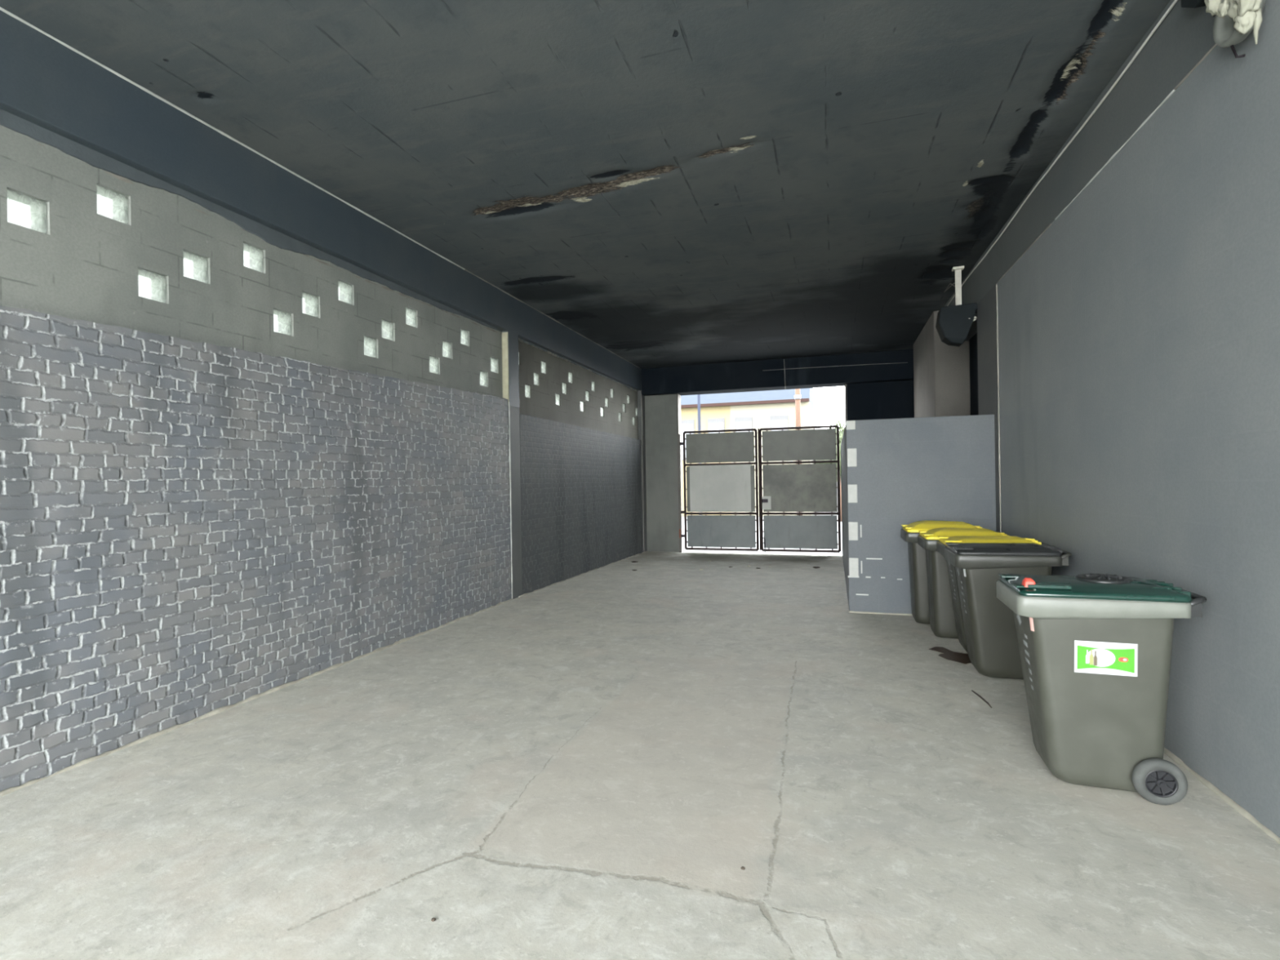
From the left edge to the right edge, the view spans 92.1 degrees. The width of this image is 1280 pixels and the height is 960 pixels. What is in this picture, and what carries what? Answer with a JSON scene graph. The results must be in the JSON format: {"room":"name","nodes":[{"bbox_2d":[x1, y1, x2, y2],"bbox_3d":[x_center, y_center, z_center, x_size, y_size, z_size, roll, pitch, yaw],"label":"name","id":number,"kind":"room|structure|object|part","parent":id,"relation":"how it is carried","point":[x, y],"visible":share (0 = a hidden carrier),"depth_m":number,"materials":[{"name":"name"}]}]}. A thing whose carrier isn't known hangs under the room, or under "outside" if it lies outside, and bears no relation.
{"room":"covered driveway passage","nodes":[
{"label":"covered driveway passage","id":0,"kind":"room"},
{"bbox_2d":[0,124,638,439],"bbox_3d":[-2.947,-1.568,6.524,0.180,1.500,19.700,-1,0,17],"label":"wall","id":1,"kind":"structure","parent":0,"point":[86,263],"depth_m":4.93,"materials":[{"name":"grey concrete"}]},
{"bbox_2d":[6,189,46,233],"bbox_3d":[-3.756,-1.635,3.769,0.044,0.197,0.197,-1,0,17],"label":"glass block","id":2,"kind":"object","parent":1,"relation":"in","point":[24,211],"visible":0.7,"depth_m":3.76,"materials":[{"name":"white glass"}]},
{"bbox_2d":[96,184,128,224],"bbox_3d":[-3.619,-1.877,4.217,0.044,0.197,0.197,-1,0,17],"label":"glass block","id":3,"kind":"object","parent":1,"relation":"in","point":[113,205],"visible":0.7,"depth_m":4.21,"materials":[{"name":"white glass"}]},
{"bbox_2d":[137,268,165,302],"bbox_3d":[-3.536,-1.398,4.456,0.044,0.197,0.197,-1,0,17],"label":"glass block","id":4,"kind":"object","parent":1,"relation":"in","point":[152,286],"visible":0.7,"depth_m":4.45,"materials":[{"name":"white glass"}]},
{"bbox_2d":[182,250,207,283],"bbox_3d":[-3.444,-1.640,4.761,0.044,0.197,0.197,-1,0,17],"label":"glass block","id":5,"kind":"object","parent":1,"relation":"in","point":[195,267],"visible":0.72,"depth_m":4.75,"materials":[{"name":"white glass"}]},
{"bbox_2d":[0,108,502,332],"bbox_3d":[-3.934,-2.110,3.110,0.036,0.144,12.600,-1,0,17],"label":"trim","id":6,"kind":"structure","parent":1,"relation":"attached to","point":[94,158],"depth_m":4.70,"materials":[{"name":"grey paint"}]},
{"bbox_2d":[243,243,263,272],"bbox_3d":[-3.299,-1.882,5.238,0.044,0.197,0.197,-1,0,17],"label":"glass block","id":7,"kind":"object","parent":1,"relation":"in","point":[252,256],"visible":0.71,"depth_m":5.23,"materials":[{"name":"white glass"}]},
{"bbox_2d":[273,309,291,335],"bbox_3d":[-3.207,-1.404,5.505,0.044,0.197,0.197,-1,0,17],"label":"glass block","id":8,"kind":"object","parent":1,"relation":"in","point":[282,320],"visible":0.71,"depth_m":5.50,"materials":[{"name":"white glass"}]},
{"bbox_2d":[302,292,318,317],"bbox_3d":[-3.118,-1.645,5.801,0.044,0.197,0.197,-1,0,17],"label":"glass block","id":9,"kind":"object","parent":1,"relation":"in","point":[309,303],"visible":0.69,"depth_m":5.79,"materials":[{"name":"white glass"}]},
{"bbox_2d":[337,280,351,304],"bbox_3d":[-2.990,-1.887,6.221,0.044,0.197,0.197,-1,0,17],"label":"glass block","id":10,"kind":"object","parent":1,"relation":"in","point":[344,290],"visible":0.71,"depth_m":6.21,"materials":[{"name":"white glass"}]},
{"bbox_2d":[364,336,376,357],"bbox_3d":[-2.881,-1.409,6.546,0.044,0.197,0.197,-1,0,17],"label":"glass block","id":11,"kind":"object","parent":1,"relation":"in","point":[370,344],"visible":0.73,"depth_m":6.54,"materials":[{"name":"white glass"}]},
{"bbox_2d":[382,320,393,340],"bbox_3d":[-2.804,-1.650,6.803,0.044,0.197,0.197,-1,0,17],"label":"glass block","id":12,"kind":"object","parent":1,"relation":"in","point":[387,327],"visible":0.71,"depth_m":6.80,"materials":[{"name":"white glass"}]},
{"bbox_2d":[405,307,416,327],"bbox_3d":[-2.688,-1.892,7.185,0.044,0.197,0.197,-1,0,17],"label":"glass block","id":13,"kind":"object","parent":1,"relation":"in","point":[410,313],"visible":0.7,"depth_m":7.18,"materials":[{"name":"white glass"}]},
{"bbox_2d":[429,355,438,373],"bbox_3d":[-2.554,-1.414,7.586,0.044,0.197,0.197,-1,0,17],"label":"glass block","id":14,"kind":"object","parent":1,"relation":"in","point":[433,362],"visible":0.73,"depth_m":7.58,"materials":[{"name":"white glass"}]},
{"bbox_2d":[442,341,450,358],"bbox_3d":[-2.478,-1.655,7.843,0.044,0.197,0.197,-1,0,17],"label":"glass block","id":15,"kind":"object","parent":1,"relation":"in","point":[446,346],"visible":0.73,"depth_m":7.84,"materials":[{"name":"white glass"}]},
{"bbox_2d":[460,328,468,346],"bbox_3d":[-2.362,-1.897,8.225,0.044,0.197,0.197,-1,0,17],"label":"glass block","id":16,"kind":"object","parent":1,"relation":"in","point":[464,335],"visible":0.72,"depth_m":8.22,"materials":[{"name":"white glass"}]},
{"bbox_2d":[480,371,486,386],"bbox_3d":[-2.219,-1.419,8.654,0.044,0.197,0.197,-1,0,17],"label":"glass block","id":17,"kind":"object","parent":1,"relation":"in","point":[482,375],"visible":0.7,"depth_m":8.66,"materials":[{"name":"white glass"}]},
{"bbox_2d":[490,357,497,373],"bbox_3d":[-2.136,-1.661,8.931,0.044,0.197,0.197,-1,0,17],"label":"glass block","id":18,"kind":"object","parent":1,"relation":"in","point":[493,362],"visible":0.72,"depth_m":8.92,"materials":[{"name":"white glass"}]},
{"bbox_2d":[524,384,529,397],"bbox_3d":[-1.827,-1.426,9.904,0.044,0.197,0.197,-1,0,17],"label":"glass block","id":19,"kind":"object","parent":1,"relation":"in","point":[526,387],"visible":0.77,"depth_m":9.89,"materials":[{"name":"white glass"}]},
{"bbox_2d":[533,373,538,385],"bbox_3d":[-1.738,-1.667,10.200,0.044,0.197,0.197,-1,0,17],"label":"glass block","id":20,"kind":"object","parent":1,"relation":"in","point":[535,375],"visible":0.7,"depth_m":10.20,"materials":[{"name":"white glass"}]},
{"bbox_2d":[541,360,546,373],"bbox_3d":[-1.658,-1.909,10.467,0.044,0.197,0.197,-1,0,17],"label":"glass block","id":21,"kind":"object","parent":1,"relation":"in","point":[543,364],"visible":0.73,"depth_m":10.46,"materials":[{"name":"white glass"}]},
{"bbox_2d":[555,393,559,405],"bbox_3d":[-1.489,-1.431,10.982,0.044,0.197,0.197,-1,0,17],"label":"glass block","id":22,"kind":"object","parent":1,"relation":"in","point":[557,400],"visible":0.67,"depth_m":10.99,"materials":[{"name":"white glass"}]},
{"bbox_2d":[562,382,566,394],"bbox_3d":[-1.406,-1.673,11.259,0.044,0.197,0.197,-1,0,17],"label":"glass block","id":23,"kind":"object","parent":1,"relation":"in","point":[563,384],"visible":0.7,"depth_m":11.27,"materials":[{"name":"white glass"}]},
{"bbox_2d":[568,371,572,383],"bbox_3d":[-1.326,-1.914,11.526,0.044,0.197,0.197,-1,0,17],"label":"glass block","id":24,"kind":"object","parent":1,"relation":"in","point":[570,375],"visible":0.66,"depth_m":11.53,"materials":[{"name":"white glass"}]},
{"bbox_2d":[518,337,637,391],"bbox_3d":[-1.010,-2.209,12.437,0.036,0.040,6.250,-1,0,17],"label":"trim","id":25,"kind":"structure","parent":1,"relation":"attached to","point":[523,340],"depth_m":11.75,"materials":[{"name":"grey paint"}]},
{"bbox_2d":[580,400,583,411],"bbox_3d":[-1.157,-1.437,12.041,0.044,0.197,0.197,-1,0,17],"label":"glass block","id":26,"kind":"object","parent":1,"relation":"in","point":[581,402],"visible":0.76,"depth_m":12.03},
{"bbox_2d":[585,391,588,400],"bbox_3d":[-1.077,-1.678,12.309,0.044,0.197,0.197,-1,0,17],"label":"glass block","id":27,"kind":"object","parent":1,"relation":"in","point":[586,392],"visible":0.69,"depth_m":12.31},
{"bbox_2d":[591,381,594,391],"bbox_3d":[-0.982,-1.919,12.623,0.044,0.197,0.197,-1,0,17],"label":"glass block","id":28,"kind":"object","parent":1,"relation":"in","point":[593,382],"visible":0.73,"depth_m":12.62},
{"bbox_2d":[600,407,603,417],"bbox_3d":[-0.831,-1.442,13.082,0.044,0.197,0.197,-1,0,17],"label":"glass block","id":29,"kind":"object","parent":1,"relation":"in","point":[602,408],"visible":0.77,"depth_m":13.09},
{"bbox_2d":[604,397,608,407],"bbox_3d":[-0.748,-1.683,13.358,0.044,0.197,0.197,-1,0,17],"label":"glass block","id":30,"kind":"object","parent":1,"relation":"in","point":[606,398],"visible":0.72,"depth_m":13.38,"materials":[{"name":"white glass"}]},
{"bbox_2d":[610,388,613,397],"bbox_3d":[-0.650,-1.925,13.683,0.044,0.197,0.197,-1,0,17],"label":"glass block","id":31,"kind":"object","parent":1,"relation":"in","point":[611,389],"visible":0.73,"depth_m":13.69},
{"bbox_2d":[626,395,629,404],"bbox_3d":[-0.308,-1.930,14.770,0.044,0.197,0.197,-1,0,17],"label":"glass block","id":32,"kind":"object","parent":1,"relation":"in","point":[628,396],"visible":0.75,"depth_m":14.78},
{"bbox_2d":[0,305,642,791],"bbox_3d":[-2.884,0.361,6.199,0.114,3.081,19.100,-1,0,17],"label":"brick wall","id":33,"kind":"structure","parent":0,"point":[189,530],"depth_m":4.87,"materials":[{"name":"grey brick"}]},
{"bbox_2d":[0,598,512,796],"bbox_3d":[-3.772,1.796,3.079,0.069,0.065,12.600,-1,0,17],"label":"baseboard","id":34,"kind":"structure","parent":33,"relation":"attached to","point":[9,790],"depth_m":4.76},
{"bbox_2d":[508,401,512,599],"bbox_3d":[-1.909,0.306,9.108,0.020,2.920,0.022,-1,0,17],"label":"trim","id":35,"kind":"structure","parent":33,"relation":"attached to","point":[508,402],"depth_m":9.10,"materials":[{"name":"grey metal"}]},
{"bbox_2d":[518,551,647,597],"bbox_3d":[-0.824,1.788,12.477,0.046,0.118,6.700,-1,0,17],"label":"baseboard","id":36,"kind":"structure","parent":33,"relation":"attached to","point":[554,584],"depth_m":11.51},
{"bbox_2d":[502,330,522,599],"bbox_3d":[-1.999,-0.165,9.304,0.280,4.105,0.300,-1,0,17],"label":"pillar","id":37,"kind":"structure","parent":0,"point":[514,411],"depth_m":9.25,"materials":[{"name":"grey concrete"}]},
{"bbox_2d":[502,332,509,401],"bbox_3d":[-1.992,-1.643,9.129,0.104,1.080,0.020,-1,0,17],"label":"trim","id":38,"kind":"structure","parent":37,"relation":"attached to","point":[504,335],"depth_m":9.12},
{"bbox_2d":[0,0,1170,368],"bbox_3d":[0.314,-2.817,5.573,7.250,0.063,19.850,-1,0,17],"label":"ceiling","id":39,"kind":"structure","parent":0,"point":[668,183],"depth_m":4.86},
{"bbox_2d":[0,6,465,270],"bbox_3d":[-4.008,-2.717,2.554,0.022,0.021,11.500,-1,0,17],"label":"trim","id":40,"kind":"structure","parent":39,"relation":"attached to","point":[1,8],"depth_m":4.61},
{"bbox_2d":[0,9,641,390],"bbox_3d":[-2.930,-2.541,6.461,0.280,0.695,19.600,-1,0,17],"label":"beam","id":41,"kind":"structure","parent":39,"relation":"attached to","point":[45,83],"depth_m":4.91,"materials":[{"name":"paint"}]},
{"bbox_2d":[464,269,639,368],"bbox_3d":[-1.151,-2.764,11.666,0.026,0.025,7.600,-1,0,17],"label":"trim","id":42,"kind":"structure","parent":39,"relation":"attached to","point":[464,269],"depth_m":10.22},
{"bbox_2d":[641,349,913,395],"bbox_3d":[3.467,-2.576,14.688,7.100,0.770,0.570,-1,0,17],"label":"beam","id":43,"kind":"structure","parent":39,"relation":"attached to","point":[748,375],"depth_m":14.48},
{"bbox_2d":[783,359,786,389],"bbox_3d":[3.378,-2.470,14.400,0.037,0.701,0.023,-1,0,17],"label":"cable","id":44,"kind":"object","parent":43,"relation":"hanging from","point":[784,359],"visible":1,"depth_m":14.39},
{"bbox_2d":[764,362,906,370],"bbox_3d":[4.398,-2.586,14.082,3.160,0.051,0.012,-1,0,17],"label":"cable","id":45,"kind":"object","parent":43,"relation":"attached to","point":[895,362],"visible":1,"depth_m":14.05,"materials":[{"name":"black"}]},
{"bbox_2d":[942,0,1215,342],"bbox_3d":[3.082,-2.638,2.741,0.400,0.695,16.113,-1,0,16],"label":"beam","id":46,"kind":"structure","parent":39,"relation":"attached to","point":[1184,36],"depth_m":4.49,"materials":[{"name":"grey concrete"}]},
{"bbox_2d":[946,0,1177,306],"bbox_3d":[2.780,-2.762,2.468,0.017,0.041,15.404,-1,0,16],"label":"cable","id":47,"kind":"object","parent":46,"relation":"attached to","point":[1174,2],"visible":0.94,"depth_m":4.69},
{"bbox_2d":[1181,0,1205,8],"bbox_3d":[2.977,-2.628,3.277,0.100,0.210,0.180,-1,0,17],"label":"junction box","id":48,"kind":"object","parent":46,"relation":"attached to","point":[1184,3],"visible":0.78,"depth_m":3.30,"materials":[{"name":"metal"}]},
{"bbox_2d":[0,551,1279,959],"bbox_3d":[0.318,1.771,5.516,7.250,0.088,19.700,-1,0,17],"label":"floor","id":49,"kind":"structure","parent":0,"point":[589,766],"depth_m":3.19,"materials":[{"name":"concrete"}]},
{"bbox_2d":[677,434,684,552],"bbox_3d":[1.021,0.334,15.342,0.133,2.950,0.075,-1,0,17],"label":"gate post","id":50,"kind":"object","parent":49,"relation":"on","point":[679,443],"visible":0.96,"depth_m":15.33,"materials":[{"name":"black metal"}]},
{"bbox_2d":[682,428,759,551],"bbox_3d":[1.962,0.248,15.075,1.829,2.949,0.060,-1,0,17],"label":"gate leaf","id":51,"kind":"object","parent":50,"relation":"attached to","point":[715,486],"visible":1,"depth_m":15.06,"materials":[{"name":"metal"}]},
{"bbox_3d":[1.942,-0.789,15.067,1.680,0.725,0.008,-1,0,18],"label":"sheet panel","id":52,"kind":"part","parent":51,"relation":"part of","materials":[{"name":"grey metal"}]},
{"bbox_3d":[1.959,0.216,15.068,1.680,1.125,0.006,-1,0,17],"label":"sheet panel","id":53,"kind":"part","parent":51,"relation":"part of","materials":[{"name":"grey metal"}]},
{"bbox_3d":[1.975,1.251,15.068,1.680,0.785,0.008,-1,0,17],"label":"sheet panel","id":54,"kind":"part","parent":51,"relation":"part of","materials":[{"name":"grey metal"}]},
{"bbox_2d":[900,520,983,624],"bbox_3d":[3.577,1.079,7.252,0.888,1.196,0.600,-1,0,17],"label":"wheelie bin","id":55,"kind":"object","parent":49,"relation":"on","point":[909,533],"visible":0.23,"depth_m":7.12,"materials":[{"name":"grey plastic"}]},
{"bbox_3d":[3.538,0.541,7.262,0.787,0.119,0.575,-1,0,17],"label":"lid","id":56,"kind":"part","parent":55,"relation":"part of","materials":[{"name":"yellow plastic"}]},
{"bbox_2d":[928,646,971,664],"bbox_3d":[3.007,1.684,5.947,0.349,0.003,0.546,-1,0,-27],"label":"puddle","id":57,"kind":"object","parent":49,"relation":"on","point":[963,658],"visible":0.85,"depth_m":5.92,"materials":[{"name":"brown liquid"}]},
{"bbox_2d":[917,527,1009,638],"bbox_3d":[3.495,1.098,6.623,0.871,1.162,0.588,-1,0,17],"label":"wheelie bin","id":58,"kind":"object","parent":49,"relation":"on","point":[942,616],"visible":0.24,"depth_m":6.49,"materials":[{"name":"grey plastic"}]},
{"bbox_3d":[3.457,0.570,6.632,0.772,0.106,0.564,-1,0,17],"label":"lid","id":59,"kind":"part","parent":58,"relation":"part of","materials":[{"name":"yellow plastic"}]},
{"bbox_2d":[971,689,991,707],"bbox_3d":[2.636,1.684,4.753,0.019,0.013,0.375,-1,0,8],"label":"twig","id":60,"kind":"object","parent":49,"relation":"on","point":[979,695],"visible":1,"depth_m":4.75,"materials":[{"name":"brown wood"}]},
{"bbox_2d":[937,535,1048,653],"bbox_3d":[3.393,1.113,5.963,0.871,1.135,0.588,-1,0,17],"label":"wheelie bin","id":61,"kind":"object","parent":49,"relation":"on","point":[941,545],"visible":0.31,"depth_m":5.92,"materials":[{"name":"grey plastic"}]},
{"bbox_3d":[3.355,0.586,5.973,0.772,0.079,0.564,-1,0,17],"label":"lid","id":62,"kind":"part","parent":61,"relation":"part of","materials":[{"name":"yellow plastic"}]},
{"bbox_2d":[944,542,1071,679],"bbox_3d":[3.170,1.119,5.352,0.871,1.130,0.588,-1,0,17],"label":"wheelie bin","id":63,"kind":"object","parent":49,"relation":"on","point":[989,625],"visible":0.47,"depth_m":5.17,"materials":[{"name":"grey plastic"}]},
{"bbox_3d":[3.132,0.592,5.361,0.772,0.074,0.564,-1,0,17],"label":"lid","id":64,"kind":"part","parent":63,"relation":"part of","materials":[{"name":"black plastic"}]},
{"bbox_3d":[3.502,0.643,5.246,0.161,0.101,0.495,-1,0,17],"label":"handle","id":65,"kind":"part","parent":63,"relation":"part of","materials":[{"name":"grey plastic"}]},
{"bbox_2d":[995,573,1206,804],"bbox_3d":[2.592,1.118,3.526,0.871,1.150,0.588,-1,0,19],"label":"wheelie bin","id":66,"kind":"object","parent":49,"relation":"on","point":[1095,650],"visible":1,"depth_m":3.32,"materials":[{"name":"grey plastic"}]},
{"bbox_2d":[1085,649,1088,663],"bbox_3d":[2.407,0.951,3.321,0.015,0.075,0.005,-1,0,19],"label":"bottle","id":67,"kind":"object","parent":66,"relation":"on","point":[1086,651],"depth_m":3.32,"materials":[{"name":"white paper"}]},
{"bbox_2d":[1089,648,1093,665],"bbox_3d":[2.425,0.952,3.315,0.017,0.085,0.006,-1,0,19],"label":"bottle","id":68,"kind":"object","parent":66,"relation":"on","point":[1091,650],"depth_m":3.31,"materials":[{"name":"paper"}]},
{"bbox_2d":[1093,650,1097,665],"bbox_3d":[2.443,0.956,3.309,0.016,0.080,0.005,-1,0,19],"label":"bottle","id":69,"kind":"object","parent":66,"relation":"on","point":[1095,651],"depth_m":3.31,"materials":[{"name":"paper"}]},
{"bbox_3d":[2.554,0.601,3.536,0.772,0.074,0.564,-1,0,19],"label":"lid","id":70,"kind":"part","parent":66,"relation":"part of","materials":[{"name":"green plastic"}]},
{"bbox_3d":[2.920,0.653,3.410,0.161,0.101,0.495,-1,0,19],"label":"handle","id":71,"kind":"part","parent":66,"relation":"part of","materials":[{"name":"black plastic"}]},
{"bbox_2d":[636,390,647,552],"bbox_3d":[-0.014,-0.157,15.630,0.280,4.185,0.380,-1,0,17],"label":"wall","id":72,"kind":"structure","parent":0,"point":[641,398],"depth_m":15.46,"materials":[{"name":"grey paint"}]},
{"bbox_2d":[641,408,644,542],"bbox_3d":[0.067,-0.191,15.421,0.020,3.950,0.022,-1,0,17],"label":"trim","id":73,"kind":"structure","parent":72,"relation":"attached to","point":[642,408],"depth_m":15.41,"materials":[{"name":"grey metal"}]},
{"bbox_2d":[644,394,682,551],"bbox_3d":[0.565,-0.064,15.701,0.920,4.180,0.300,-1,0,17],"label":"wall","id":74,"kind":"structure","parent":0,"point":[660,411],"depth_m":15.55,"materials":[{"name":"grey concrete"}]},
{"bbox_2d":[676,393,681,468],"bbox_3d":[0.991,-1.221,15.548,0.030,1.880,0.305,-1,0,17],"label":"trim","id":75,"kind":"structure","parent":74,"relation":"attached to","point":[678,397],"depth_m":15.52,"materials":[{"name":"white paint"}]},
{"bbox_2d":[757,425,840,552],"bbox_3d":[3.728,0.230,14.500,1.855,2.970,0.100,-1,0,17],"label":"gate leaf","id":76,"kind":"object","parent":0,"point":[804,486],"visible":1,"depth_m":14.51,"materials":[{"name":"metal"}]},
{"bbox_3d":[3.020,0.546,14.725,0.210,0.320,0.013,-1,0,17],"label":"lock plate","id":77,"kind":"part","parent":76,"relation":"part of","materials":[{"name":"silver metal"}]},
{"bbox_3d":[3.727,-0.818,14.508,1.680,0.725,0.008,-1,0,17],"label":"sheet panel","id":78,"kind":"part","parent":76,"relation":"part of","materials":[{"name":"grey metal"}]},
{"bbox_3d":[3.743,0.187,14.508,1.680,1.125,0.010,-1,0,17],"label":"sheet panel","id":79,"kind":"part","parent":76,"relation":"part of","materials":[{"name":"grey metal"}]},
{"bbox_3d":[3.759,1.222,14.507,1.680,0.785,0.009,-1,0,17],"label":"sheet panel","id":80,"kind":"part","parent":76,"relation":"part of","materials":[{"name":"grey metal"}]},
{"bbox_2d":[846,380,914,420],"bbox_3d":[5.831,-0.149,14.048,2.080,4.180,0.300,-1,0,17],"label":"wall","id":81,"kind":"structure","parent":0,"point":[888,399],"depth_m":14.00,"materials":[{"name":"black paint"}]},
{"bbox_2d":[844,383,847,424],"bbox_3d":[4.799,-1.432,14.366,0.040,1.580,0.340,-1,0,17],"label":"trim","id":82,"kind":"structure","parent":81,"relation":"attached to","point":[846,401],"depth_m":14.20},
{"bbox_2d":[840,414,995,613],"bbox_3d":[4.467,0.536,10.775,1.745,2.655,6.569,-1,0,17],"label":"wall partition","id":83,"kind":"structure","parent":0,"point":[895,473],"depth_m":7.72,"materials":[{"name":"paint"}]},
{"bbox_2d":[848,610,912,615],"bbox_3d":[3.458,1.680,7.660,1.640,0.040,0.041,-1,0,17],"label":"baseboard","id":84,"kind":"structure","parent":83,"relation":"attached to","point":[851,611],"depth_m":7.79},
{"bbox_2d":[913,311,970,417],"bbox_3d":[5.694,-0.582,11.731,0.540,4.850,2.800,-1,0,17],"label":"column","id":85,"kind":"object","parent":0,"point":[941,371],"visible":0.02,"depth_m":10.46,"materials":[{"name":"grey paint"}]},
{"bbox_2d":[968,333,978,415],"bbox_3d":[5.934,-0.546,10.922,0.400,4.970,6.200,-1,0,17],"label":"wall","id":86,"kind":"structure","parent":0,"point":[973,340],"depth_m":10.03,"materials":[{"name":"paint"}]},
{"bbox_2d":[977,283,999,532],"bbox_3d":[4.532,-0.226,7.622,0.421,4.175,0.940,-1,0,17],"label":"wall","id":87,"kind":"structure","parent":0,"point":[987,306],"depth_m":7.58,"materials":[{"name":"grey paint"}]},
{"bbox_2d":[935,266,977,346],"bbox_3d":[4.384,-2.333,8.648,0.520,1.047,1.051,-1,0,17],"label":"floodlight","id":88,"kind":"object","parent":87,"relation":"attached to","point":[953,324],"visible":0.97,"depth_m":8.19,"materials":[{"name":"metal"}]},
{"bbox_3d":[4.271,-2.838,8.288,0.135,0.032,0.100,-1,0,17],"label":"mounting plate","id":89,"kind":"part","parent":88,"relation":"part of","materials":[{"name":"white metal"}]},
{"bbox_2d":[960,303,977,313],"bbox_3d":[4.394,-2.276,8.226,0.250,0.080,0.210,-1,0,17],"label":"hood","id":90,"kind":"object","parent":88,"relation":"attached to","point":[967,308],"depth_m":8.13,"materials":[{"name":"metal"}]},
{"bbox_2d":[995,284,1001,532],"bbox_3d":[4.210,-0.313,7.225,0.027,3.960,0.030,-1,0,17],"label":"trim","id":91,"kind":"structure","parent":87,"relation":"attached to","point":[998,416],"depth_m":7.22,"materials":[{"name":"grey paint"}]},
{"bbox_2d":[996,0,1279,837],"bbox_3d":[2.649,-0.195,1.086,0.400,4.175,12.672,-1,0,16],"label":"wall","id":92,"kind":"structure","parent":0,"point":[1139,334],"depth_m":3.58,"materials":[{"name":"grey paint"}]},
{"bbox_2d":[997,223,1051,282],"bbox_3d":[3.930,-2.304,6.364,0.018,0.017,1.720,-1,0,16],"label":"trim","id":93,"kind":"structure","parent":92,"relation":"attached to","point":[1050,224],"depth_m":6.12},
{"bbox_2d":[1054,89,1175,219],"bbox_3d":[3.400,-2.295,4.529,0.018,0.017,1.900,-1,0,16],"label":"trim","id":94,"kind":"structure","parent":92,"relation":"attached to","point":[1173,91],"depth_m":4.24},
{"bbox_2d":[1173,44,1217,89],"bbox_3d":[1.899,-2.271,-0.660,0.017,0.016,8.902,-1,0,16],"label":"trim","id":95,"kind":"structure","parent":92,"relation":"attached to","point":[1215,45],"depth_m":3.42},
{"bbox_2d":[1163,747,1279,844],"bbox_3d":[2.478,1.695,1.118,0.055,0.052,12.603,-1,0,16],"label":"baseboard","id":96,"kind":"structure","parent":92,"relation":"attached to","point":[1238,808],"depth_m":3.25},
{"bbox_2d":[1204,0,1265,57],"bbox_3d":[2.844,-2.316,2.945,0.199,0.571,0.366,-1,0,17],"label":"wall lamp","id":97,"kind":"object","parent":92,"relation":"attached to","point":[1234,20],"visible":1,"depth_m":2.95,"materials":[{"name":"grey metal"}]},
{"label":"outside","id":98,"kind":"structure","parent":0,"visible":0},
{"bbox_2d":[681,516,842,554],"bbox_3d":[11.345,1.793,36.067,90.000,0.220,44.400,-1,0,17],"label":"street","id":99,"kind":"structure","parent":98,"point":[682,517],"depth_m":16.11,"materials":[{"name":"grey concrete"}]},
{"bbox_2d":[697,394,702,515],"bbox_3d":[2.250,-2.207,25.156,0.200,8.070,1.772,-1,0,17],"label":"street lamp","id":100,"kind":"object","parent":99,"relation":"on","point":[698,395],"visible":0.05,"depth_m":25.88,"materials":[{"name":"grey metal"}]},
{"bbox_2d":[680,392,732,516],"bbox_3d":[0.081,-2.287,35.036,11.250,8.300,7.770,-1,0,17],"label":"house","id":101,"kind":"structure","parent":99,"relation":"on","point":[715,409],"depth_m":30.44,"materials":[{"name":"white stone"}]},
{"bbox_3d":[2.311,-1.347,30.652,0.740,0.650,0.020,-1,0,17],"label":"pane","id":102,"kind":"part","parent":101,"relation":"part of","materials":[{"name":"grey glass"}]},
{"bbox_2d":[680,423,693,446],"bbox_3d":[2.296,-2.222,30.650,0.740,1.100,0.025,-1,0,17],"label":"shutter","id":103,"kind":"object","parent":101,"relation":"hanging from","point":[685,427],"depth_m":30.64,"materials":[{"name":"white"}]},
{"bbox_2d":[708,422,724,433],"bbox_3d":[3.727,-2.245,30.201,0.740,1.100,0.025,-1,0,17],"label":"shutter","id":104,"kind":"object","parent":101,"relation":"hanging from","point":[712,426],"depth_m":30.19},
{"bbox_2d":[728,387,813,516],"bbox_3d":[7.227,-2.402,32.794,3.730,8.300,7.770,-1,0,17],"label":"house","id":105,"kind":"structure","parent":99,"relation":"on","point":[756,410],"depth_m":29.55,"materials":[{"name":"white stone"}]},
{"bbox_2d":[736,421,751,431],"bbox_3d":[5.015,-2.266,29.797,0.740,1.100,0.025,-1,0,17],"label":"shutter","id":106,"kind":"object","parent":105,"relation":"hanging from","point":[740,424],"depth_m":29.78,"materials":[{"name":"white"}]},
{"bbox_2d":[771,419,787,431],"bbox_3d":[6.618,-2.292,29.294,0.740,1.100,0.025,-1,0,17],"label":"shutter","id":107,"kind":"object","parent":105,"relation":"hanging from","point":[775,423],"depth_m":29.28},
{"bbox_2d":[794,388,802,512],"bbox_3d":[6.329,-2.487,24.709,1.200,8.500,0.273,-1,0,17],"label":"utility pole","id":108,"kind":"object","parent":99,"relation":"on","point":[797,397],"visible":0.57,"depth_m":24.64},
{"bbox_2d":[813,481,837,512],"bbox_3d":[13.744,0.164,30.433,10.000,2.960,0.400,-1,0,17],"label":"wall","id":109,"kind":"structure","parent":99,"relation":"on","point":[837,482],"depth_m":31.44,"materials":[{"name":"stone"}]},
{"bbox_2d":[815,418,844,521],"bbox_3d":[8.258,-0.405,25.716,1.864,4.279,1.697,-1,0,17],"label":"tree","id":110,"kind":"object","parent":99,"relation":"on","point":[842,428],"visible":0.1,"depth_m":25.36,"materials":[{"name":"green plant"}]}
]}

